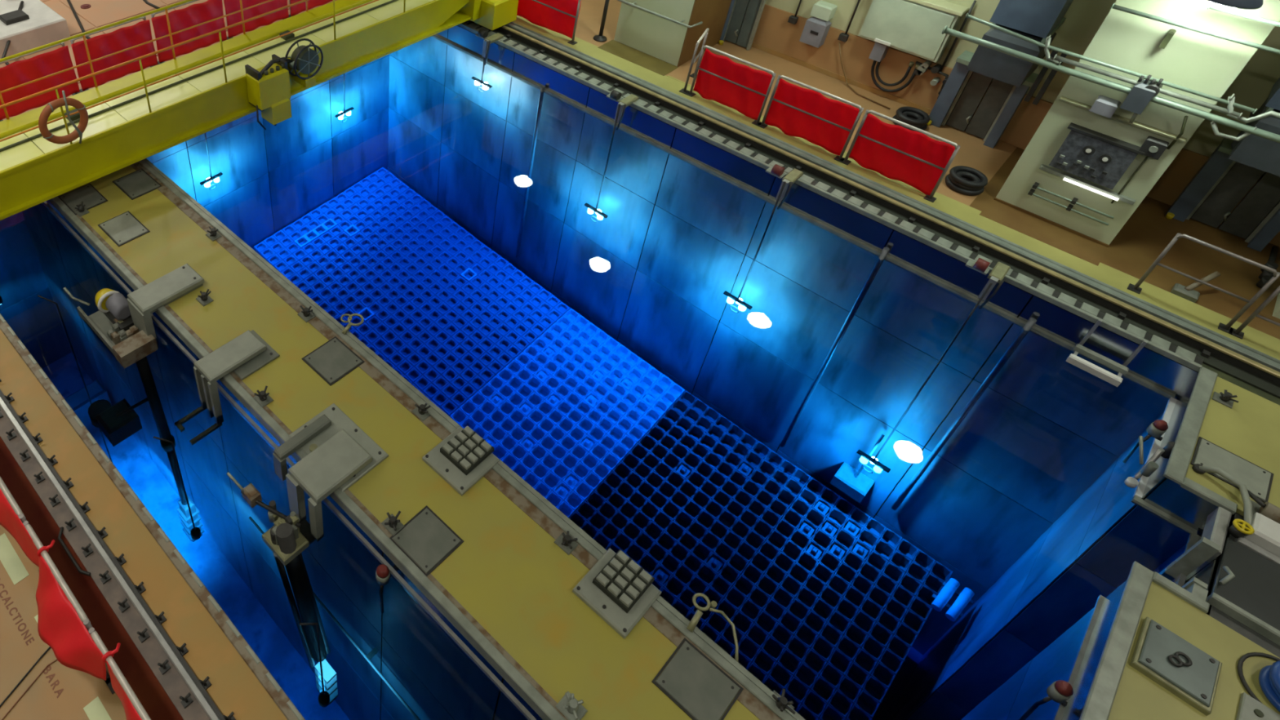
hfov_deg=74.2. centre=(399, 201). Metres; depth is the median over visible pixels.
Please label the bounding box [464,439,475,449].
socket
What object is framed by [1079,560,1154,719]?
trim
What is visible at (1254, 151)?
ventilation unit
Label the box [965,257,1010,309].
clamp
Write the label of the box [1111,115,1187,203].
junction box
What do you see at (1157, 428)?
warning lamp
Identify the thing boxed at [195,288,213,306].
cleat
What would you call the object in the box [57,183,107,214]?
plate
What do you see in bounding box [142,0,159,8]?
cable
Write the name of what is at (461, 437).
socket
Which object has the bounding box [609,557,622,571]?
button
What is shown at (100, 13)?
floor
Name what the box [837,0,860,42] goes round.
conduit
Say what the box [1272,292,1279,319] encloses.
wall
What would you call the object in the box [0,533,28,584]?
floor sticker
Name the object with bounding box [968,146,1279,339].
floor
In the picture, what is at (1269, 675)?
hose
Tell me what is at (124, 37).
plastic sheet
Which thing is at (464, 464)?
button
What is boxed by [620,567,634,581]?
button
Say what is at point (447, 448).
button
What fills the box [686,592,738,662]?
tool
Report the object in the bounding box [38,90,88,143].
lifebuoy
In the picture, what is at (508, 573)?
floor
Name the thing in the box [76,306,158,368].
tray
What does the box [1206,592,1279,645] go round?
trim
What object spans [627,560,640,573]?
button
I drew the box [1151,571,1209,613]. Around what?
trim
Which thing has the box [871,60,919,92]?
hose
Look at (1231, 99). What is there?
pipe elbow
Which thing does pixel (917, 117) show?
coil
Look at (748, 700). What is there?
trim
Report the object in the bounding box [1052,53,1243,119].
pipe
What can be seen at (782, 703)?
cleat
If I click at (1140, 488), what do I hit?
trim
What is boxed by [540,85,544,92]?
pipe
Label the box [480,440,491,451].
button
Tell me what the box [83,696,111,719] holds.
floor sticker
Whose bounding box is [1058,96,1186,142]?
bar
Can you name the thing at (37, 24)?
plinth
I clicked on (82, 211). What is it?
cleat
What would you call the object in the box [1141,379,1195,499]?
wall
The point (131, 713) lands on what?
plastic sheet
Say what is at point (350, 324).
tool
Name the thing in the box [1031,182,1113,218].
rod
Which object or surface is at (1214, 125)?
pipe elbow
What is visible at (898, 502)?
water
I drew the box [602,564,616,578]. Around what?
button
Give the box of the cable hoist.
[244,53,293,129]
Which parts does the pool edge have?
panel, panel, panel, panel, panel, panel, panel, panel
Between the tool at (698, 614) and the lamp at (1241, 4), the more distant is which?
the lamp at (1241, 4)
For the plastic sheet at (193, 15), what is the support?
attached to the barrier at (153, 15)
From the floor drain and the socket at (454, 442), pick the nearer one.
the socket at (454, 442)
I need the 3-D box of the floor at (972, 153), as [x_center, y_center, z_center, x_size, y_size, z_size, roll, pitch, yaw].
[9.688,-0.283,25.071,12.250,13.296,13.120,-30,48,-33]
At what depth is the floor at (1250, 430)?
10.27 m
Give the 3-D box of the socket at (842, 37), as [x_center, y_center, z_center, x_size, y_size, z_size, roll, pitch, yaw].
[9.319,-3.449,16.845,0.120,0.140,0.160,-30,48,-33]
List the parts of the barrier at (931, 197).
post, rail, rail, post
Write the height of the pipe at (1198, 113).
0.170 m
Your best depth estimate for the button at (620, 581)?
8.42 m
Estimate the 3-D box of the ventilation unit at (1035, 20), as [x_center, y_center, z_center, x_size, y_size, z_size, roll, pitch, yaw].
[10.937,-2.959,13.793,1.550,2.050,1.220,-30,48,-33]
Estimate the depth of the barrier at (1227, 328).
11.57 m
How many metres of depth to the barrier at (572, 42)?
18.22 m
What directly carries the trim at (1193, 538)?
attached to the wall at (1205, 572)
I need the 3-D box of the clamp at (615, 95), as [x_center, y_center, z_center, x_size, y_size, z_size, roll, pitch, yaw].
[4.516,-1.948,16.526,0.540,0.712,0.537,-30,48,-33]
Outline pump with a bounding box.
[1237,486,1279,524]
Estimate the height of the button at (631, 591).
0.050 m
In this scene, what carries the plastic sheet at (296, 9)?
attached to the barrier
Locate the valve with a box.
[1227,519,1254,538]
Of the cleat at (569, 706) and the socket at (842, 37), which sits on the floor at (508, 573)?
the cleat at (569, 706)
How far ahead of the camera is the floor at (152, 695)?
8.36 m
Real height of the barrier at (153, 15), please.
1.168 m
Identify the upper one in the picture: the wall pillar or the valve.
the wall pillar
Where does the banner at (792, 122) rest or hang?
attached to the barrier at (839, 158)
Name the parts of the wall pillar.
skirting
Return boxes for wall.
[41,200,542,719]
[751,0,1279,246]
[1061,579,1127,719]
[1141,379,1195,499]
[1143,478,1217,533]
[1184,513,1235,615]
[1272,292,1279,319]
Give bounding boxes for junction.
[1120,75,1163,123]
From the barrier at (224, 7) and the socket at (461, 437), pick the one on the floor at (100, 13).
the barrier at (224, 7)
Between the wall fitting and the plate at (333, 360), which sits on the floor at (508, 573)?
the plate at (333, 360)
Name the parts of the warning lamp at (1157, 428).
stem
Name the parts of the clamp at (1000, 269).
drum plate, drop arm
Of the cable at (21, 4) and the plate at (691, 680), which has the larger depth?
the cable at (21, 4)
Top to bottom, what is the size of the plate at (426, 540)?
0.028 m
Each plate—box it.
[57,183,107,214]
[97,210,150,246]
[112,168,161,199]
[301,336,364,386]
[389,505,463,576]
[652,637,743,719]
[1129,616,1222,715]
[1190,436,1274,502]
[1235,692,1279,719]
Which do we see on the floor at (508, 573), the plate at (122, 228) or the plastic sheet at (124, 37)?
the plate at (122, 228)
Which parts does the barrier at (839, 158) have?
post, rail, rail, post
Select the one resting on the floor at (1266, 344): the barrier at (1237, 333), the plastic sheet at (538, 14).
the barrier at (1237, 333)
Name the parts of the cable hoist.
chain, cable arm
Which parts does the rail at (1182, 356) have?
plate, plate, plate, plate, plate, plate, plate, plate, plate, plate, plate, plate, plate, plate, plate, plate, plate, plate, plate, plate, plate, plate, plate, plate, plate, plate, plate, plate, plate, plate, plate, plate, plate, plate, plate, plate, plate, plate, plate, plate, plate, plate, plate, plate, plate, plate, plate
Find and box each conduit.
[787,0,801,24]
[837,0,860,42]
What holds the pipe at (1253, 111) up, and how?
attached to the junction
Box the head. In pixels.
[226,471,309,565]
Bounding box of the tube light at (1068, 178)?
[1039,164,1135,204]
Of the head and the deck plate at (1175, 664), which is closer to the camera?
the deck plate at (1175, 664)
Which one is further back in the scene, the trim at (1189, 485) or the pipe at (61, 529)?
the trim at (1189, 485)
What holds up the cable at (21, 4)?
on the floor at (100, 13)
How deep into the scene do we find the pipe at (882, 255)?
13.63 m
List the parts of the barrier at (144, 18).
rail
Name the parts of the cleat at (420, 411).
stem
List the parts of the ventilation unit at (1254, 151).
casing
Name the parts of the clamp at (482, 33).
drop arm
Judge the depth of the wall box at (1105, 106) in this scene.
12.23 m
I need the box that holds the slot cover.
[1210,537,1279,631]
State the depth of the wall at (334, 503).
9.40 m
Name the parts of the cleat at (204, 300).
stem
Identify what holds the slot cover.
on the floor at (1215, 613)
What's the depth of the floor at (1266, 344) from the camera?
13.64 m
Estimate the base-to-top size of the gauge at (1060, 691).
1.281 m
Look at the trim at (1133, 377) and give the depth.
14.29 m
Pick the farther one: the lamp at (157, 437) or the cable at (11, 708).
the lamp at (157, 437)
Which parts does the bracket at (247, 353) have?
hook arm, hook arm, hook arm, plate, plate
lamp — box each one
[37,295,62,319]
[153,435,176,457]
[612,103,620,134]
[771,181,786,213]
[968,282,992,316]
[1142,419,1168,440]
[1208,0,1262,9]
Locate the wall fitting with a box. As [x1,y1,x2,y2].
[1124,435,1174,488]
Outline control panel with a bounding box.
[1048,122,1144,189]
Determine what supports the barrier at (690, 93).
on the floor at (1266, 344)
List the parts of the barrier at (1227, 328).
post, rail, rail, post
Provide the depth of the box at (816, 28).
16.93 m
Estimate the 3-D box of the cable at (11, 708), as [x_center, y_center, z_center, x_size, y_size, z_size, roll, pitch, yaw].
[-3.706,4.850,7.429,0.129,0.012,1.792,23,43,25]
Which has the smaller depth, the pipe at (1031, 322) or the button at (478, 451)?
the button at (478, 451)
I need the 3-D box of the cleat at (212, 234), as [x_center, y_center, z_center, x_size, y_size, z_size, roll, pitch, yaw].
[-3.003,0.498,12.843,0.186,0.144,0.226,-30,48,-33]
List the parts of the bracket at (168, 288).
hook plate, plate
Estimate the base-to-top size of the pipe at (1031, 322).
8.200 m
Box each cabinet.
[613,0,731,66]
[857,0,968,62]
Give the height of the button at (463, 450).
0.050 m
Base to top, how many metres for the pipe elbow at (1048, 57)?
0.410 m
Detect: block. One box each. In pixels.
[422,425,499,496]
[572,548,662,639]
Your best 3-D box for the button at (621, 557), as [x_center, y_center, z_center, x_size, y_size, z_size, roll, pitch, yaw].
[2.403,3.832,8.648,0.075,0.050,0.115,-30,48,-33]
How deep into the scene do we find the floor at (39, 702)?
7.78 m
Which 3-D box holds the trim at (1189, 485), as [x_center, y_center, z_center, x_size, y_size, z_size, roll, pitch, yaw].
[9.643,3.503,9.560,0.140,0.070,0.500,-30,48,-33]
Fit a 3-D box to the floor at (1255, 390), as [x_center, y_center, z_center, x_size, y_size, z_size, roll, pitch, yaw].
[7.898,5.044,18.370,1.000,13.200,23.120,-30,48,-33]
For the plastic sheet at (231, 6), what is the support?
attached to the barrier at (224, 7)
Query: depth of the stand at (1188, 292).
12.20 m
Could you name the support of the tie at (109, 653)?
attached to the barrier at (95, 636)
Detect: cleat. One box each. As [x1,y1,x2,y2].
[74,201,88,217]
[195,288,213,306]
[205,226,222,241]
[253,385,273,407]
[297,305,315,322]
[381,511,404,535]
[411,403,431,421]
[554,530,578,555]
[555,691,587,719]
[772,688,795,714]
[1212,389,1238,408]
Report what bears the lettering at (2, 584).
on the floor at (39, 702)
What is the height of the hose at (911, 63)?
0.748 m
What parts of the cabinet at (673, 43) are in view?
panel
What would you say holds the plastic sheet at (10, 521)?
attached to the barrier at (3, 487)
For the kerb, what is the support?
on the floor at (1215, 613)
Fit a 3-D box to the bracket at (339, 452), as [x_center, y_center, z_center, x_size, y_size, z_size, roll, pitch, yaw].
[-0.958,3.351,9.894,1.250,0.980,1.040,-30,48,-33]
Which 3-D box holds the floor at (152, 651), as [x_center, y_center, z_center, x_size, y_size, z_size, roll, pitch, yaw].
[-7.178,1.479,12.043,0.265,0.630,40.000,-30,48,-33]
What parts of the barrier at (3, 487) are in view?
rail, post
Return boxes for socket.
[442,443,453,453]
[448,437,460,448]
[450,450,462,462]
[456,431,467,442]
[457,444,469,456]
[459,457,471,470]
[462,425,474,436]
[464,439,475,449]
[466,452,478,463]
[471,433,483,444]
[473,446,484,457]
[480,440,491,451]
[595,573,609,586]
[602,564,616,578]
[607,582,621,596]
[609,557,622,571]
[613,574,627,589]
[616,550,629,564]
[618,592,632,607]
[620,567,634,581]
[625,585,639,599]
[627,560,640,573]
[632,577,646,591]
[787,14,798,24]
[837,32,848,42]
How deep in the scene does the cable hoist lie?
14.84 m
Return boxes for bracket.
[126,263,204,344]
[193,329,279,417]
[272,403,388,539]
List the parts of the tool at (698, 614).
stem, knob, rod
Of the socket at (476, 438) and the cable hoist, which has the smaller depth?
the socket at (476, 438)
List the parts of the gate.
plate, handle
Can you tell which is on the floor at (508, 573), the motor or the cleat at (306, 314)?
the cleat at (306, 314)
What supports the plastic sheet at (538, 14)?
attached to the barrier at (572, 42)
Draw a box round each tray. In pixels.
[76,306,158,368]
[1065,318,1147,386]
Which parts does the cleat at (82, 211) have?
stem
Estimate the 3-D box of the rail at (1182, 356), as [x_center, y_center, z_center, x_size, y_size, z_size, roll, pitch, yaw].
[5.560,-1.513,15.833,0.280,0.130,16.450,-30,48,-33]
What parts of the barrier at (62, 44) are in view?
rail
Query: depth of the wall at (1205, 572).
9.04 m
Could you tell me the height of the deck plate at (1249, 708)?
0.065 m
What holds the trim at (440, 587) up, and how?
attached to the wall at (334, 503)
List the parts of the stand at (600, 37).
post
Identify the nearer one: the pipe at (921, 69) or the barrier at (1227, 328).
the barrier at (1227, 328)
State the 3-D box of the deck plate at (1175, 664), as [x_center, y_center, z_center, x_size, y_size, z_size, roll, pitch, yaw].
[7.779,4.610,8.016,0.660,0.136,0.620,-30,48,-33]
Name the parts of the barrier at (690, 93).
post, rail, rail, post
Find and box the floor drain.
[80,4,90,8]
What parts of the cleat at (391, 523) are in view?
stem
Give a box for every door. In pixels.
[718,0,766,50]
[926,50,1038,148]
[1164,137,1279,251]
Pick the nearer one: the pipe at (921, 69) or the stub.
the stub
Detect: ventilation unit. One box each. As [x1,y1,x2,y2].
[965,0,1073,105]
[1228,77,1279,176]
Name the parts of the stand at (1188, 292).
arm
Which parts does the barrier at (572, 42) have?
rail, post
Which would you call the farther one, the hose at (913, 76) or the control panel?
the hose at (913, 76)
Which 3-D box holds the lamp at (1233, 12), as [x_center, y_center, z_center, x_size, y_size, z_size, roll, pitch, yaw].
[11.780,-2.084,10.181,0.090,0.090,2.416,-30,48,-33]
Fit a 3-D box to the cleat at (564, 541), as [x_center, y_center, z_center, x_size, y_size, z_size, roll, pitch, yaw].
[1.843,3.765,8.883,0.200,0.141,0.208,-30,48,-33]
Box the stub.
[1158,28,1176,48]
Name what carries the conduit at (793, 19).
attached to the wall at (774, 35)
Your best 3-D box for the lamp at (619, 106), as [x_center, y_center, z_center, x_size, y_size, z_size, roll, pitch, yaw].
[4.372,-0.074,17.626,0.140,4.802,0.590,-30,48,-33]
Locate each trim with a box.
[0,313,305,719]
[42,201,536,719]
[48,196,565,719]
[57,195,568,719]
[129,161,781,719]
[137,158,805,719]
[431,34,1175,398]
[598,39,678,75]
[667,75,847,153]
[979,199,1107,266]
[1053,595,1105,719]
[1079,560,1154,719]
[1132,495,1197,533]
[1133,397,1176,497]
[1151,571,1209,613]
[1163,366,1217,485]
[1180,476,1237,514]
[1185,532,1199,581]
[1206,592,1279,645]
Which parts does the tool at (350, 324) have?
stem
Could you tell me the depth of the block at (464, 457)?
9.62 m
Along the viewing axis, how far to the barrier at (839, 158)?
14.84 m
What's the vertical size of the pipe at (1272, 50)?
0.090 m
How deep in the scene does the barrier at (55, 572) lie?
7.42 m
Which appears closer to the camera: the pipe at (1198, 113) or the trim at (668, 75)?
the pipe at (1198, 113)
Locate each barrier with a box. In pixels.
[0,42,80,121]
[0,476,55,571]
[22,520,116,684]
[70,16,157,92]
[88,626,151,719]
[151,0,225,64]
[224,7,288,39]
[532,0,581,44]
[679,27,709,93]
[684,44,776,125]
[755,75,863,163]
[842,109,960,202]
[1127,232,1279,334]
[1231,285,1279,339]
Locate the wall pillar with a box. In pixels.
[993,0,1279,247]
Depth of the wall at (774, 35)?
15.27 m
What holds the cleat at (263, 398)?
on the floor at (508, 573)
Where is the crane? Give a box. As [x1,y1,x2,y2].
[0,0,518,220]
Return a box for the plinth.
[0,0,70,58]
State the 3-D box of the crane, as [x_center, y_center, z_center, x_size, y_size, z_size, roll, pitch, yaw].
[-5.185,-1.539,13.638,19.650,2.093,2.350,-30,48,-33]
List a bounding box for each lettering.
[0,578,34,645]
[43,665,63,698]
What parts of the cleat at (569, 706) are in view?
stem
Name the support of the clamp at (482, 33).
attached to the rail at (1182, 356)
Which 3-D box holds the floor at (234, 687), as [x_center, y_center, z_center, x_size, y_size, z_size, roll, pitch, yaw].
[-7.008,6.294,16.222,0.530,13.300,40.000,-30,48,-33]
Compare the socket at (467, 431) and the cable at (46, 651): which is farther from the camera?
the socket at (467, 431)
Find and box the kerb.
[1244,512,1279,556]
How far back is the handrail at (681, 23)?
17.18 m
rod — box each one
[1027,188,1108,225]
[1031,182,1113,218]
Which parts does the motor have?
lever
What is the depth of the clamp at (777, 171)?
14.35 m
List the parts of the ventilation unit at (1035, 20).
casing, casing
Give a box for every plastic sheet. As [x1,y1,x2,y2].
[0,45,79,119]
[0,488,39,567]
[35,555,106,680]
[71,19,157,91]
[106,660,142,719]
[151,0,226,62]
[223,0,288,38]
[289,0,333,16]
[516,0,581,40]
[693,48,772,119]
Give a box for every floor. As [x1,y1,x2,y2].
[0,0,336,119]
[0,328,287,719]
[0,406,210,719]
[0,436,183,719]
[0,524,126,719]
[60,164,759,719]
[447,35,1279,404]
[511,15,1279,359]
[574,0,1017,205]
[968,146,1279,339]
[1107,581,1279,719]
[1142,376,1279,516]
[1205,512,1279,657]
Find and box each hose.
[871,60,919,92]
[875,60,914,86]
[1258,660,1279,711]
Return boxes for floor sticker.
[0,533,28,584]
[34,614,38,622]
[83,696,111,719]
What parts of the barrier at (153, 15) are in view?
rail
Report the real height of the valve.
0.160 m
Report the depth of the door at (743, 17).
18.12 m
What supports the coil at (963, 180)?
on the floor at (972, 153)
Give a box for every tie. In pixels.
[36,539,55,556]
[101,642,120,662]
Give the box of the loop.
[1236,652,1279,702]
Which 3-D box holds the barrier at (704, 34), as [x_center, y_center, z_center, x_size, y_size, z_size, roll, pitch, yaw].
[6.162,-2.946,16.680,0.196,1.148,0.972,22,43,24]
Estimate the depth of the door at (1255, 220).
13.15 m
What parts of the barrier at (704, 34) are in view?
post, rail, post, rail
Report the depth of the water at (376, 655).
9.70 m
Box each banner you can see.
[764,78,859,155]
[848,113,955,195]
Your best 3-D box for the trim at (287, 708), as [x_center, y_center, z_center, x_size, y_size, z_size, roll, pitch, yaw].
[-6.023,1.482,11.676,0.120,0.128,24.000,-30,48,-33]
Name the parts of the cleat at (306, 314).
stem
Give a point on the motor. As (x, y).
(112, 303)
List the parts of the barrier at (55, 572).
post, rail, post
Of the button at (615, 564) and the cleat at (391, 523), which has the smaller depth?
the button at (615, 564)
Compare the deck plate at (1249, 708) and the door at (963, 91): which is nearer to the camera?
the deck plate at (1249, 708)
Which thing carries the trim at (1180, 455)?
attached to the wall at (1157, 477)
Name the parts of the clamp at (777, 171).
drum plate, drop arm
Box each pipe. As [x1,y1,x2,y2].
[57,526,90,576]
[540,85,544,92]
[879,246,889,259]
[914,0,976,98]
[941,26,1279,142]
[964,13,1257,114]
[1022,317,1036,331]
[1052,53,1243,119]
[1110,3,1279,54]
[1191,463,1252,527]
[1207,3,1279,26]
[1256,245,1279,288]
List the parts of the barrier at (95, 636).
post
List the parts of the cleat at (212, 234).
stem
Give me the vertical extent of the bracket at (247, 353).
1.070 m
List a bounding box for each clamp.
[475,28,503,65]
[605,89,638,130]
[765,164,803,209]
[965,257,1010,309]
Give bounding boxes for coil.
[892,106,929,131]
[945,165,987,195]
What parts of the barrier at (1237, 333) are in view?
rail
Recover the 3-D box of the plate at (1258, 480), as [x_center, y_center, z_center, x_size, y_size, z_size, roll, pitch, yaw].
[10.231,3.284,9.857,0.580,0.028,0.730,-30,48,-33]
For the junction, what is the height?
0.763 m
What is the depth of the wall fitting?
10.25 m
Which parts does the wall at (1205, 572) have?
panel, panel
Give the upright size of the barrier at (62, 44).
1.168 m
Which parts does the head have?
lever, arm, deck plate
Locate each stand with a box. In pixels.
[592,0,609,41]
[1170,271,1220,302]
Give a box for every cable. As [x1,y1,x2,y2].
[0,646,50,706]
[1,0,23,65]
[1,659,57,719]
[66,0,90,39]
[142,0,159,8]
[838,42,890,109]
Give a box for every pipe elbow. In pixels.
[1044,34,1061,65]
[1209,120,1257,141]
[1226,93,1279,123]
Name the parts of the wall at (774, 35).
skirting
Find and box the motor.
[62,287,133,331]
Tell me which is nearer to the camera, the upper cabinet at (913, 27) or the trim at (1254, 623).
the trim at (1254, 623)
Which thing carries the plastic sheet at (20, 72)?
attached to the barrier at (62, 44)
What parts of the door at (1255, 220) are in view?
handle, door panel, door panel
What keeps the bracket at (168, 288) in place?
attached to the floor at (508, 573)
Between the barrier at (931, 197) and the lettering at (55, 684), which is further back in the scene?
the barrier at (931, 197)
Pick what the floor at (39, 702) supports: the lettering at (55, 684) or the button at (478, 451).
the lettering at (55, 684)
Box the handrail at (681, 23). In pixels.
[617,0,702,28]
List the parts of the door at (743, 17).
door panel, door panel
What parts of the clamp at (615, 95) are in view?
drum plate, drop arm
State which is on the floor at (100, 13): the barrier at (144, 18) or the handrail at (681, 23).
the barrier at (144, 18)
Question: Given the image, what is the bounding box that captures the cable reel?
[284,38,323,87]
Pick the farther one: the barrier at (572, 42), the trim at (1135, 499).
the barrier at (572, 42)
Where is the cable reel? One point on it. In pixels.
(305, 60)
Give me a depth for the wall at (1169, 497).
9.85 m
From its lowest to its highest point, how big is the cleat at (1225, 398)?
0.142 m
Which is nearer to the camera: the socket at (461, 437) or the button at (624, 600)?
the button at (624, 600)
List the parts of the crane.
railing post, walkway plate, railing post, walkway plate, railing post, rail, rail, railing post, walkway plate, rail, railing post, rail, walkway plate, railing post, railing post, walkway plate, railing post, railing post, walkway plate, walkway plate, railing post, plate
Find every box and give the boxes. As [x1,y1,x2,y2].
[799,0,837,48]
[1088,95,1120,118]
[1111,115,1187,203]
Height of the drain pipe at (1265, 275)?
0.160 m
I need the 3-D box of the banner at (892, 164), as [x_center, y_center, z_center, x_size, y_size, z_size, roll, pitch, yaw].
[8.830,-0.830,14.176,0.080,1.045,1.493,-31,48,-34]
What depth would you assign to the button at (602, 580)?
8.44 m
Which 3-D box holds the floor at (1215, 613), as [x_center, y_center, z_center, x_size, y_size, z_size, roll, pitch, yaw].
[11.063,10.577,11.463,1.820,13.240,5.900,-30,48,-33]
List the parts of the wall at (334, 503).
panel, panel, panel, panel, panel, panel, panel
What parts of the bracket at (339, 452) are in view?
narrow arm, hook plate, wide arm, plate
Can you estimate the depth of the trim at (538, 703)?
9.00 m
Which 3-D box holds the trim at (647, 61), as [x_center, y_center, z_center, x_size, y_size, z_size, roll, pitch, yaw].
[5.303,-3.221,17.923,0.590,0.006,1.730,-30,48,-33]
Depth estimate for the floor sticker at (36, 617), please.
8.19 m
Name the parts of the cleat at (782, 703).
stem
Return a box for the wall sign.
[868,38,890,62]
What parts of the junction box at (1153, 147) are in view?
knob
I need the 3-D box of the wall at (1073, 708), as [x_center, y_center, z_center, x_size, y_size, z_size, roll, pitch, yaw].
[6.462,10.183,11.807,4.170,13.240,0.064,-30,48,-33]
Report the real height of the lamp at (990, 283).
7.462 m
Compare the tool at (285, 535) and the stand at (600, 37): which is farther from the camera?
the stand at (600, 37)
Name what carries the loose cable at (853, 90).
on the floor at (972, 153)
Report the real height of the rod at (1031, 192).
0.060 m
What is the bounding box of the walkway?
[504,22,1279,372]
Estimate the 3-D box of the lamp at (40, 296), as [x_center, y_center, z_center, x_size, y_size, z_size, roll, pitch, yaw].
[-5.285,4.205,14.111,0.280,7.347,0.136,-30,48,-33]
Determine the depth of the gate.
9.17 m
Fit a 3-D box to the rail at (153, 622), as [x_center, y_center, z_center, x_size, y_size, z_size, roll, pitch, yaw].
[-6.428,1.626,11.300,0.310,0.153,24.000,-30,48,-33]
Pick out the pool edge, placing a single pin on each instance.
(1166, 373)
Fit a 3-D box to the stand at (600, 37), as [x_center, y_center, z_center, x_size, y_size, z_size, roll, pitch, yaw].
[4.652,-4.394,18.093,0.320,1.600,0.315,-30,48,-33]
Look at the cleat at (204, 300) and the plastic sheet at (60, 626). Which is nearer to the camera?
the plastic sheet at (60, 626)
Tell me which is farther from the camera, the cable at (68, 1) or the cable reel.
the cable at (68, 1)
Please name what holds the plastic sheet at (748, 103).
attached to the barrier at (690, 93)
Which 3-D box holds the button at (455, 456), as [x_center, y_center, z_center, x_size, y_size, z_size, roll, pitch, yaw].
[0.677,3.044,9.586,0.075,0.050,0.115,-30,48,-33]
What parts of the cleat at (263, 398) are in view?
stem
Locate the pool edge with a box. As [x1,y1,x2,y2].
[435,25,1199,398]
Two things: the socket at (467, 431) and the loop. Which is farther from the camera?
the socket at (467, 431)
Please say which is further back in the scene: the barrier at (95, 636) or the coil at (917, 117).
the coil at (917, 117)
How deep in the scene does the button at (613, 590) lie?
8.36 m
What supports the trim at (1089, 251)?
on the floor at (1147, 233)
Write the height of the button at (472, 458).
0.050 m
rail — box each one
[0,378,235,719]
[457,20,1204,372]
[469,20,1279,398]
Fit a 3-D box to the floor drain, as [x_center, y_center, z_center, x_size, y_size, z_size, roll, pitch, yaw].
[-7.566,-4.697,19.301,0.240,0.035,0.240,-30,48,-33]
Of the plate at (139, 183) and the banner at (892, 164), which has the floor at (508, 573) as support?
the plate at (139, 183)
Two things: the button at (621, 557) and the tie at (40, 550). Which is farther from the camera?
the button at (621, 557)
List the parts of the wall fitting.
lever, knob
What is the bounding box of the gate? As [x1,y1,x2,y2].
[1164,506,1235,601]
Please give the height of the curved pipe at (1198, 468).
0.184 m
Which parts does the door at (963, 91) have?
handle, door panel, door panel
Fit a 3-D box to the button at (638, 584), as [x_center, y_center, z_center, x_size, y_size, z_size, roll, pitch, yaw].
[2.513,4.017,8.419,0.075,0.050,0.115,-30,48,-33]
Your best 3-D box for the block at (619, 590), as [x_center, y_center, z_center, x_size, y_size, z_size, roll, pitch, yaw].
[2.307,4.075,8.460,0.690,0.200,0.660,-30,48,-33]
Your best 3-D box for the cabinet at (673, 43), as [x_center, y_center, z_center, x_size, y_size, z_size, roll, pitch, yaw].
[6.382,-5.987,16.943,2.220,5.604,1.690,-30,48,-33]
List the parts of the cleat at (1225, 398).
stem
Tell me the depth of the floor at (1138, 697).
8.03 m
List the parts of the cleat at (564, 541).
stem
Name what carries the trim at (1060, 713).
attached to the wall at (1073, 708)
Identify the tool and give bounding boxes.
[273,522,296,557]
[340,313,364,334]
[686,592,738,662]
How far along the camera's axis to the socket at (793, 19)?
17.42 m
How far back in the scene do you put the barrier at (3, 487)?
7.99 m
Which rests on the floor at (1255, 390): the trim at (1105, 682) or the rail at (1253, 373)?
the rail at (1253, 373)
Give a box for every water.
[0,203,525,719]
[146,36,1198,719]
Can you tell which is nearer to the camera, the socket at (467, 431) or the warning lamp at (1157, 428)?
the socket at (467, 431)
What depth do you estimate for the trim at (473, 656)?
9.25 m
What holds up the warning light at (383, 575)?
attached to the wall at (334, 503)
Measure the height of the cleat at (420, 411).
0.148 m

